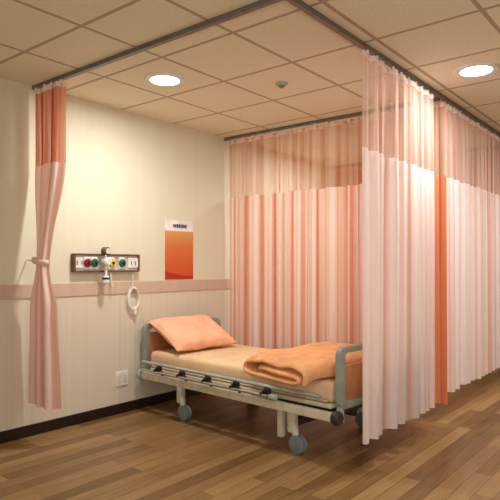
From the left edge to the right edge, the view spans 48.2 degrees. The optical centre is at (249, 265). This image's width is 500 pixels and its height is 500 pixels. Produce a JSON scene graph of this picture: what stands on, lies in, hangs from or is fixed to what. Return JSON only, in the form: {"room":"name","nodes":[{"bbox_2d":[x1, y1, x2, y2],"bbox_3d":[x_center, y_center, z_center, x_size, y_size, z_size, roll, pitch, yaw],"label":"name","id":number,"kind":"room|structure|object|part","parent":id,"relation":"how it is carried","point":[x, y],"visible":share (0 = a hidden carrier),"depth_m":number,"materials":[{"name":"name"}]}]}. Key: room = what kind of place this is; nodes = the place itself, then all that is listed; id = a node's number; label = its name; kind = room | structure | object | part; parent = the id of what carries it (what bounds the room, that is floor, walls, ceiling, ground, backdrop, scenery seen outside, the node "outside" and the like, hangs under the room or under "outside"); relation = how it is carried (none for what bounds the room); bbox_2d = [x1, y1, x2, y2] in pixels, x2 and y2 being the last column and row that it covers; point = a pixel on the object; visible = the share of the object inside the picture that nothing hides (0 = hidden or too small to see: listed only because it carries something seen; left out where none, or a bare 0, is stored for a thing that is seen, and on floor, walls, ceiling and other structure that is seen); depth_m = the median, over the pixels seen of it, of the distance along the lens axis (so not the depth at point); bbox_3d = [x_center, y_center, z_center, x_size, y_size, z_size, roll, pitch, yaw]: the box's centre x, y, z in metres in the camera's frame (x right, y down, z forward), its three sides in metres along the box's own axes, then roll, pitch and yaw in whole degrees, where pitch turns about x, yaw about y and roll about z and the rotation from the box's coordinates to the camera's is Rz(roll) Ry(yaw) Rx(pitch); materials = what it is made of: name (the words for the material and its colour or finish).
{"room":"hospital room","nodes":[
{"label":"hospital room","id":0,"kind":"room"},
{"bbox_2d":[0,77,230,431],"bbox_3d":[0.047,-0.040,6.304,0.108,2.600,12.200,0,0,39],"label":"wall","id":1,"kind":"structure","parent":0,"point":[127,174],"depth_m":4.66,"materials":[{"name":"beige paint"}]},
{"bbox_2d":[0,389,188,443],"bbox_3d":[0.087,1.218,6.271,0.016,0.084,12.000,0,0,39],"label":"baseboard","id":2,"kind":"structure","parent":1,"relation":"attached to","point":[9,435],"depth_m":4.48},
{"bbox_2d":[71,253,139,271],"bbox_3d":[-1.181,-0.025,4.647,0.072,0.150,0.660,0,0,39],"label":"panel","id":3,"kind":"object","parent":1,"relation":"attached to","point":[80,262],"visible":0.98,"depth_m":4.60,"materials":[{"name":"brown plastic"}]},
{"bbox_3d":[-1.355,-0.025,4.430,0.012,0.085,0.072,0,0,39],"label":"socket plate","id":4,"kind":"part","parent":3,"relation":"part of","materials":[{"name":"white plastic"}]},
{"bbox_2d":[83,257,91,268],"bbox_3d":[-1.298,-0.025,4.478,0.042,0.100,0.068,0,0,39],"label":"outlet","id":5,"kind":"object","parent":3,"relation":"attached to","point":[87,261],"depth_m":4.47,"materials":[{"name":"red plastic"}]},
{"bbox_2d":[91,257,98,268],"bbox_3d":[-1.256,-0.025,4.531,0.042,0.100,0.068,0,0,39],"label":"outlet","id":6,"kind":"object","parent":3,"relation":"attached to","point":[94,260],"depth_m":4.52,"materials":[{"name":"green plastic"}]},
{"bbox_2d":[100,247,111,283],"bbox_3d":[-1.183,-0.005,4.576,0.092,0.301,0.068,0,0,39],"label":"flow regulator","id":7,"kind":"object","parent":3,"relation":"attached to","point":[105,251],"visible":1,"depth_m":4.55,"materials":[{"name":"white plastic"}]},
{"bbox_2d":[102,276,109,283],"bbox_3d":[-1.179,0.113,4.572,0.058,0.065,0.059,0,0,39],"label":"bottle","id":8,"kind":"object","parent":7,"relation":"on","point":[105,279],"depth_m":4.55,"materials":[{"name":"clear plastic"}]},
{"bbox_2d":[108,257,115,268],"bbox_3d":[-1.147,-0.025,4.665,0.042,0.100,0.068,0,0,39],"label":"outlet","id":9,"kind":"object","parent":3,"relation":"attached to","point":[113,265],"depth_m":4.66,"materials":[{"name":"yellow plastic"}]},
{"bbox_2d":[118,257,125,268],"bbox_3d":[-1.081,-0.025,4.747,0.042,0.100,0.068,0,0,39],"label":"outlet","id":10,"kind":"object","parent":3,"relation":"attached to","point":[121,260],"depth_m":4.74,"materials":[{"name":"green plastic"}]},
{"bbox_3d":[-1.016,-0.025,4.851,0.012,0.085,0.110,0,0,39],"label":"socket plate","id":11,"kind":"part","parent":3,"relation":"part of","materials":[{"name":"white plastic"}]},
{"bbox_2d":[127,272,139,314],"bbox_3d":[-1.016,0.234,4.862,0.028,0.388,0.136,0,0,39],"label":"cord","id":12,"kind":"object","parent":3,"relation":"hanging from","point":[134,309],"visible":1,"depth_m":4.85,"materials":[{"name":"white plastic"}]},
{"bbox_2d":[116,370,127,386],"bbox_3d":[-1.098,0.965,4.799,0.014,0.120,0.125,0,0,39],"label":"wall outlet","id":13,"kind":"object","parent":1,"relation":"attached to","point":[121,377],"visible":1,"depth_m":4.79,"materials":[{"name":"white plastic"}]},
{"bbox_2d":[118,375,121,382],"bbox_3d":[-1.112,0.965,4.774,0.004,0.070,0.040,0,0,39],"label":"socket","id":14,"kind":"object","parent":13,"relation":"attached to","point":[119,376],"depth_m":4.77,"materials":[{"name":"beige plastic"}]},
{"bbox_2d":[123,374,126,381],"bbox_3d":[-1.077,0.965,4.818,0.004,0.070,0.040,0,0,39],"label":"socket","id":15,"kind":"object","parent":13,"relation":"attached to","point":[124,375],"depth_m":4.81,"materials":[{"name":"beige plastic"}]},
{"bbox_2d":[165,220,192,278],"bbox_3d":[-0.672,-0.153,5.329,0.010,0.556,0.362,0,0,39],"label":"poster","id":16,"kind":"object","parent":1,"relation":"attached to","point":[178,234],"visible":1,"depth_m":5.32,"materials":[{"name":"orange paper"}]},
{"bbox_2d":[0,0,499,155],"bbox_3d":[2.498,-1.390,4.331,6.400,0.100,12.400,0,0,39],"label":"ceiling","id":17,"kind":"structure","parent":0,"point":[231,69],"depth_m":3.58,"materials":[{"name":"tile"}]},
{"bbox_2d":[32,0,284,89],"bbox_3d":[-0.718,-1.325,3.454,2.290,0.030,0.040,0,0,39],"label":"track","id":18,"kind":"object","parent":17,"relation":"attached to","point":[254,6],"visible":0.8,"depth_m":3.25,"materials":[{"name":"grey metal"}]},
{"bbox_2d":[27,79,65,409],"bbox_3d":[-1.477,-0.155,3.999,0.404,2.312,0.135,0,0,39],"label":"curtain","id":19,"kind":"object","parent":18,"relation":"hanging from","point":[44,388],"visible":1,"depth_m":3.95,"materials":[{"name":"fabric"}]},
{"bbox_3d":[-1.438,-0.995,4.009,0.354,0.530,0.070,0,0,39],"label":"net panel","id":20,"kind":"part","parent":19,"relation":"part of","materials":[{"name":"orange fabric"}]},
{"bbox_2d":[144,72,184,86],"bbox_3d":[-0.611,-1.334,4.009,0.292,0.012,0.292,0,0,39],"label":"recessed light","id":21,"kind":"object","parent":17,"relation":"in","point":[161,79],"visible":1,"depth_m":3.99,"materials":[{"name":"white plastic"}]},
{"bbox_2d":[275,81,287,87],"bbox_3d":[0.232,-1.324,4.101,0.096,0.032,0.096,0,0,39],"label":"smoke detector","id":22,"kind":"object","parent":17,"relation":"attached to","point":[281,84],"visible":1,"depth_m":4.08,"materials":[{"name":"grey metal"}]},
{"bbox_2d":[224,97,439,140],"bbox_3d":[0.621,-1.325,5.142,2.260,0.030,0.040,0,0,39],"label":"track","id":23,"kind":"object","parent":17,"relation":"attached to","point":[430,100],"visible":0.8,"depth_m":4.98,"materials":[{"name":"grey metal"}]},
{"bbox_2d":[229,101,447,404],"bbox_3d":[0.658,-0.107,5.109,2.289,2.406,0.097,0,0,39],"label":"curtain","id":24,"kind":"object","parent":23,"relation":"hanging from","point":[296,195],"visible":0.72,"depth_m":5.15,"materials":[{"name":"pink fabric"}]},
{"bbox_3d":[0.599,0.193,5.157,2.137,1.806,0.099,0,0,39],"label":"cloth panel","id":25,"kind":"part","parent":24,"relation":"part of","materials":[{"name":"fabric"}]},
{"bbox_3d":[0.656,-0.985,5.113,2.282,0.550,0.069,0,0,39],"label":"net panel","id":26,"kind":"part","parent":24,"relation":"part of","materials":[{"name":"fabric"}]},
{"bbox_2d":[286,0,499,137],"bbox_3d":[1.911,-1.325,4.894,0.040,0.030,5.660,0,0,39],"label":"track","id":27,"kind":"object","parent":17,"relation":"attached to","point":[299,4],"visible":0.83,"depth_m":3.46,"materials":[{"name":"grey metal"}]},
{"bbox_2d":[362,50,434,443],"bbox_3d":[1.015,-0.117,3.783,0.083,2.387,1.116,0,0,39],"label":"curtain","id":28,"kind":"object","parent":27,"relation":"hanging from","point":[398,206],"visible":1,"depth_m":3.67,"materials":[{"name":"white fabric"}]},
{"bbox_2d":[446,104,499,391],"bbox_3d":[2.220,-0.142,5.272,0.080,2.337,2.085,0,0,39],"label":"curtain","id":29,"kind":"object","parent":27,"relation":"hanging from","point":[473,213],"visible":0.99,"depth_m":4.95,"materials":[{"name":"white fabric"}]},
{"bbox_2d":[446,145,499,154],"bbox_3d":[1.985,-1.325,6.836,2.260,0.030,0.040,0,0,39],"label":"track","id":30,"kind":"object","parent":17,"relation":"attached to","point":[496,146],"visible":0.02,"depth_m":6.36,"materials":[{"name":"grey metal"}]},
{"bbox_2d":[446,148,499,195],"bbox_3d":[1.977,-0.107,6.846,2.173,2.407,0.092,0,0,39],"label":"curtain","id":31,"kind":"object","parent":30,"relation":"hanging from","point":[481,169],"visible":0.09,"depth_m":6.36,"materials":[{"name":"pink fabric"}]},
{"bbox_2d":[453,62,499,77],"bbox_3d":[1.543,-1.334,3.815,0.292,0.012,0.292,0,0,39],"label":"recessed light","id":32,"kind":"object","parent":17,"relation":"in","point":[478,69],"visible":1,"depth_m":3.80,"materials":[{"name":"white plastic"}]},
{"bbox_2d":[0,368,499,499],"bbox_3d":[2.498,1.310,4.331,6.400,0.100,12.400,0,0,39],"label":"floor","id":33,"kind":"structure","parent":0,"point":[228,449],"depth_m":3.70,"materials":[{"name":"brown wood"}]},
{"bbox_2d":[136,317,362,454],"bbox_3d":[0.118,0.884,4.509,2.102,0.752,1.076,0,0,43],"label":"hospital bed","id":34,"kind":"object","parent":33,"relation":"on","point":[348,378],"visible":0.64,"depth_m":3.84,"materials":[{"name":"grey plastic"}]},
{"bbox_3d":[-0.621,0.720,5.213,0.024,0.270,0.820,0,0,43],"label":"board panel","id":35,"kind":"part","parent":34,"relation":"part of","materials":[{"name":"orange plastic"}]},
{"bbox_3d":[-0.621,0.704,5.213,0.044,0.392,0.920,0,0,43],"label":"headboard","id":36,"kind":"part","parent":34,"relation":"part of","materials":[{"name":"grey plastic"}]},
{"bbox_3d":[-0.562,1.054,4.593,0.077,0.178,0.060,0,0,43],"label":"leg","id":37,"kind":"part","parent":34,"relation":"part of","materials":[{"name":"beige metal"}]},
{"bbox_3d":[-0.246,0.845,4.169,1.907,0.077,0.047,0,0,43],"label":"rail","id":38,"kind":"part","parent":34,"relation":"part of","materials":[{"name":"grey metal"}]},
{"bbox_2d":[151,344,334,401],"bbox_3d":[0.115,0.809,4.517,1.935,0.138,0.868,0,0,43],"label":"mattress","id":39,"kind":"object","parent":34,"relation":"on","point":[228,360],"visible":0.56,"depth_m":4.39,"materials":[{"name":"beige fabric"}]},
{"bbox_2d":[148,315,236,350],"bbox_3d":[-0.508,0.592,4.997,0.415,0.273,0.700,0,0,43],"label":"pillow","id":40,"kind":"object","parent":39,"relation":"on","point":[194,332],"visible":1,"depth_m":4.87,"materials":[{"name":"orange fabric"}]},
{"bbox_2d":[243,341,362,385],"bbox_3d":[0.463,0.673,3.992,0.820,0.196,0.681,0,0,-38],"label":"quilt","id":41,"kind":"object","parent":39,"relation":"on","point":[306,363],"visible":0.73,"depth_m":3.77,"materials":[{"name":"orange fabric"}]},
{"bbox_3d":[0.120,0.966,4.511,1.885,0.088,0.900,0,0,43],"label":"cross frame","id":42,"kind":"part","parent":34,"relation":"part of","materials":[{"name":"metal"}]},
{"bbox_3d":[0.261,1.070,3.814,0.169,0.210,0.060,0,0,43],"label":"leg","id":43,"kind":"part","parent":34,"relation":"part of","materials":[{"name":"beige metal"}]},
{"bbox_3d":[0.566,0.930,3.497,0.034,0.100,0.040,0,0,43],"label":"board post","id":44,"kind":"part","parent":34,"relation":"part of","materials":[{"name":"grey metal"}]},
{"bbox_3d":[0.862,0.704,3.810,0.044,0.392,0.920,0,0,43],"label":"footboard","id":45,"kind":"part","parent":34,"relation":"part of","materials":[{"name":"grey plastic"}]},
{"bbox_3d":[0.862,0.743,3.810,0.024,0.225,0.820,0,0,43],"label":"board panel","id":46,"kind":"part","parent":34,"relation":"part of","materials":[{"name":"orange plastic"}]}
]}

